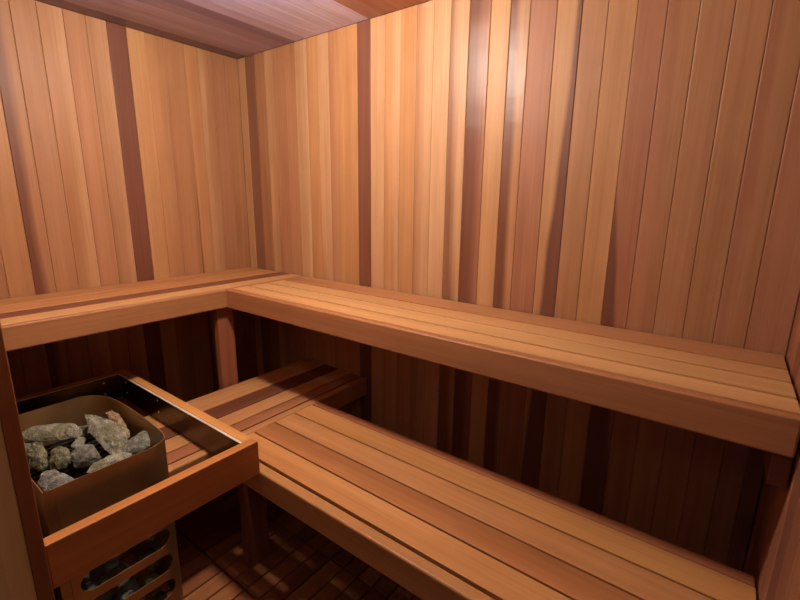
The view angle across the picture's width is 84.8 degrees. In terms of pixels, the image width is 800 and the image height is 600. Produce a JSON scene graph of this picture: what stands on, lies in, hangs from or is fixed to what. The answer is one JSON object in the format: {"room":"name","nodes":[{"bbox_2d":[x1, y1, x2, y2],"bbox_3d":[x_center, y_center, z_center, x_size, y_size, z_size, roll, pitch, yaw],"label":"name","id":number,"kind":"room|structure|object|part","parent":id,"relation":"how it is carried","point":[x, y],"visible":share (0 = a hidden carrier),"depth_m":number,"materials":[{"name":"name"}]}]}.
{"room":"spa","nodes":[
{"label":"spa","id":0,"kind":"room"},
{"bbox_2d":[0,0,257,477],"bbox_3d":[-1.390,-0.171,2.084,0.066,2.222,1.610,10,16,36],"label":"wall","id":1,"kind":"structure","parent":0,"point":[122,154],"depth_m":2.04,"materials":[{"name":"brown wood"}]},
{"bbox_2d":[37,0,428,58],"bbox_3d":[-0.354,-1.051,1.098,2.590,0.056,1.610,10,16,36],"label":"ceiling","id":2,"kind":"structure","parent":0,"point":[236,29],"depth_m":1.86,"materials":[{"name":"brown wood"}]},
{"bbox_2d":[60,486,421,599],"bbox_3d":[-0.686,1.191,1.189,2.630,0.060,2.670,10,16,36],"label":"floor","id":3,"kind":"structure","parent":0,"point":[302,563],"depth_m":1.72,"materials":[{"name":"brown wood"}]},
{"bbox_2d":[19,395,183,599],"bbox_3d":[-1.003,0.741,1.411,0.550,0.707,0.361,10,16,36],"label":"heater","id":4,"kind":"object","parent":3,"relation":"on","point":[80,498],"depth_m":1.32,"materials":[{"name":"metal"}]},
{"bbox_3d":[-1.205,0.483,1.417,0.081,0.045,0.061,-8,15,-32],"label":"heater stone","id":5,"kind":"part","parent":4,"relation":"part of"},
{"bbox_3d":[-1.108,0.477,1.337,0.136,0.081,0.048,12,17,41],"label":"heater stone","id":6,"kind":"part","parent":4,"relation":"part of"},
{"bbox_3d":[-1.224,0.682,1.556,0.002,0.645,0.226,10,16,36],"label":"panel","id":7,"kind":"part","parent":4,"relation":"part of","materials":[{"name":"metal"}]},
{"bbox_3d":[-1.082,0.742,1.300,0.546,0.645,0.021,10,16,36],"label":"panel","id":8,"kind":"part","parent":4,"relation":"part of","materials":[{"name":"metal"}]},
{"bbox_3d":[-1.137,0.439,1.453,0.201,0.065,0.073,0,13,-3],"label":"heater stone","id":9,"kind":"part","parent":4,"relation":"part of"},
{"bbox_3d":[-0.914,0.486,1.164,0.145,0.065,0.072,10,16,36],"label":"heater stone","id":10,"kind":"part","parent":4,"relation":"part of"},
{"bbox_3d":[-1.035,0.482,1.330,0.116,0.082,0.052,13,18,43],"label":"heater stone","id":11,"kind":"part","parent":4,"relation":"part of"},
{"bbox_3d":[-1.038,0.463,1.412,0.068,0.036,0.041,10,16,36],"label":"heater stone","id":12,"kind":"part","parent":4,"relation":"part of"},
{"bbox_3d":[-0.906,0.757,1.224,0.060,0.066,0.069,-5,14,-22],"label":"heater stone","id":13,"kind":"part","parent":4,"relation":"part of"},
{"bbox_3d":[-1.098,0.459,1.522,0.069,0.046,0.065,10,16,36],"label":"heater stone","id":14,"kind":"part","parent":4,"relation":"part of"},
{"bbox_3d":[-1.053,0.439,1.457,0.032,0.034,0.068,-5,14,-23],"label":"heater stone","id":15,"kind":"part","parent":4,"relation":"part of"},
{"bbox_3d":[-0.967,0.480,1.340,0.125,0.082,0.067,10,16,36],"label":"heater stone","id":16,"kind":"part","parent":4,"relation":"part of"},
{"bbox_3d":[-0.895,0.848,1.254,0.065,0.065,0.066,-6,14,-27],"label":"heater stone","id":17,"kind":"part","parent":4,"relation":"part of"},
{"bbox_3d":[-0.948,0.435,1.416,0.206,0.112,0.072,10,16,36],"label":"heater stone","id":18,"kind":"part","parent":4,"relation":"part of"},
{"bbox_3d":[-0.820,0.462,1.248,0.114,0.054,0.066,-2,13,-11],"label":"heater stone","id":19,"kind":"part","parent":4,"relation":"part of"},
{"bbox_3d":[-1.013,1.029,1.466,0.537,0.010,0.253,10,16,36],"label":"plate","id":20,"kind":"part","parent":4,"relation":"part of","materials":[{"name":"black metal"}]},
{"bbox_3d":[-0.852,0.829,1.311,0.076,0.068,0.056,-8,16,-34],"label":"heater stone","id":21,"kind":"part","parent":4,"relation":"part of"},
{"bbox_3d":[-0.844,0.739,1.300,0.069,0.066,0.062,-6,15,-28],"label":"heater stone","id":22,"kind":"part","parent":4,"relation":"part of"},
{"bbox_3d":[-0.957,0.426,1.491,0.183,0.065,0.040,11,17,39],"label":"heater stone","id":23,"kind":"part","parent":4,"relation":"part of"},
{"bbox_3d":[-0.776,0.755,1.263,0.022,0.645,0.281,8,15,31],"label":"panel","id":24,"kind":"part","parent":4,"relation":"part of","materials":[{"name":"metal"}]},
{"bbox_3d":[-0.839,0.915,1.344,0.069,0.077,0.065,5,13,18],"label":"heater stone","id":25,"kind":"part","parent":4,"relation":"part of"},
{"bbox_3d":[-0.919,0.690,1.538,0.522,0.645,0.059,8,15,30],"label":"panel","id":26,"kind":"part","parent":4,"relation":"part of","materials":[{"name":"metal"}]},
{"bbox_3d":[-0.797,0.728,1.373,0.070,0.072,0.072,4,13,15],"label":"heater stone","id":27,"kind":"part","parent":4,"relation":"part of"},
{"bbox_3d":[-0.793,0.818,1.388,0.070,0.076,0.052,-5,14,-23],"label":"heater stone","id":28,"kind":"part","parent":4,"relation":"part of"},
{"bbox_3d":[-0.791,0.902,1.397,0.065,0.073,0.059,11,16,38],"label":"heater stone","id":29,"kind":"part","parent":4,"relation":"part of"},
{"bbox_3d":[-0.795,0.988,1.426,0.056,0.065,0.058,5,13,17],"label":"heater stone","id":30,"kind":"part","parent":4,"relation":"part of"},
{"bbox_3d":[-0.823,0.503,1.366,0.068,0.040,0.059,-5,14,-23],"label":"heater stone","id":31,"kind":"object","parent":4,"relation":"in","visible":0},
{"bbox_2d":[127,430,149,452],"bbox_3d":[-0.808,0.438,1.355,0.062,0.062,0.096,-7,15,-31],"label":"rock","id":32,"kind":"object","parent":31,"relation":"on","point":[141,441],"visible":1,"depth_m":1.33,"materials":[{"name":"grey stone"}]},
{"bbox_2d":[0,267,304,389],"bbox_3d":[-1.131,0.436,2.098,0.501,0.993,1.376,10,16,36],"label":"bench","id":33,"kind":"object","parent":3,"relation":"on","point":[34,320],"visible":0.75,"depth_m":1.81,"materials":[{"name":"brown wood"}]},
{"bbox_3d":[-0.842,0.440,2.161,0.038,0.964,0.084,10,16,36],"label":"leg","id":34,"kind":"part","parent":33,"relation":"part of","materials":[{"name":"brown wood"}]},
{"bbox_2d":[144,359,366,477],"bbox_3d":[-0.658,0.703,2.023,0.455,0.517,1.018,10,16,36],"label":"bench","id":35,"kind":"object","parent":3,"relation":"on","point":[251,405],"visible":0.53,"depth_m":1.99,"materials":[{"name":"brown wood"}]},
{"bbox_2d":[238,402,755,599],"bbox_3d":[0.103,0.857,1.388,1.542,0.517,0.483,10,16,36],"label":"bench","id":36,"kind":"object","parent":3,"relation":"on","point":[438,524],"visible":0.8,"depth_m":1.24,"materials":[{"name":"brown wood"}]},
{"bbox_3d":[-0.566,0.800,1.691,0.037,0.478,0.096,10,16,36],"label":"leg","id":37,"kind":"part","parent":36,"relation":"part of","materials":[{"name":"brown wood"}]},
{"bbox_2d":[226,277,799,570],"bbox_3d":[0.133,0.537,1.725,1.984,0.993,0.478,10,16,36],"label":"bench","id":38,"kind":"object","parent":3,"relation":"on","point":[745,397],"visible":1,"depth_m":1.24,"materials":[{"name":"brown wood"}]},
{"bbox_3d":[1.016,0.660,1.297,0.037,0.964,0.049,10,16,36],"label":"leg","id":39,"kind":"part","parent":38,"relation":"part of","materials":[{"name":"brown wood"}]},
{"bbox_2d":[238,0,799,563],"bbox_3d":[0.105,-0.124,1.955,2.590,2.222,0.066,10,16,36],"label":"wall","id":40,"kind":"structure","parent":0,"point":[634,165],"depth_m":1.55,"materials":[{"name":"brown wood"}]},
{"bbox_2d":[742,296,799,599],"bbox_3d":[0.655,0.193,0.595,0.066,2.222,1.610,10,16,36],"label":"wall","id":41,"kind":"structure","parent":0,"point":[772,557],"depth_m":0.97,"materials":[{"name":"brown wood"}]},
{"bbox_3d":[-0.798,0.128,0.776,2.590,2.192,0.174,10,16,36],"label":"wall","id":42,"kind":"structure","parent":0,"visible":0},
{"bbox_2d":[0,422,36,599],"bbox_3d":[-0.855,0.196,0.817,0.022,2.040,0.146,10,16,36],"label":"trim","id":43,"kind":"structure","parent":42,"relation":"attached to","point":[16,578],"depth_m":0.92,"materials":[{"name":"brown wood"}]},
{"bbox_2d":[0,322,54,599],"bbox_3d":[-0.802,0.181,0.884,0.025,2.040,0.029,10,16,36],"label":"trim","id":44,"kind":"structure","parent":42,"relation":"attached to","point":[9,416],"depth_m":0.92,"materials":[{"name":"brown wood"}]},
{"bbox_2d":[16,369,259,588],"bbox_3d":[-1.026,0.490,1.502,0.997,0.118,0.560,10,16,36],"label":"guard","id":45,"kind":"object","parent":42,"relation":"attached to","point":[73,550],"visible":0.97,"depth_m":1.29,"materials":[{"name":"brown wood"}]},
{"bbox_3d":[-1.412,0.422,1.783,0.034,0.118,0.560,10,16,36],"label":"rail","id":46,"kind":"part","parent":45,"relation":"part of","materials":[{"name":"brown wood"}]},
{"bbox_3d":[-0.641,0.559,1.222,0.034,0.118,0.560,10,16,36],"label":"rail","id":47,"kind":"part","parent":45,"relation":"part of","materials":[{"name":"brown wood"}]},
{"bbox_3d":[-0.869,0.445,1.708,0.928,0.118,0.034,10,16,36],"label":"rail","id":48,"kind":"part","parent":45,"relation":"part of","materials":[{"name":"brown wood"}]}
]}

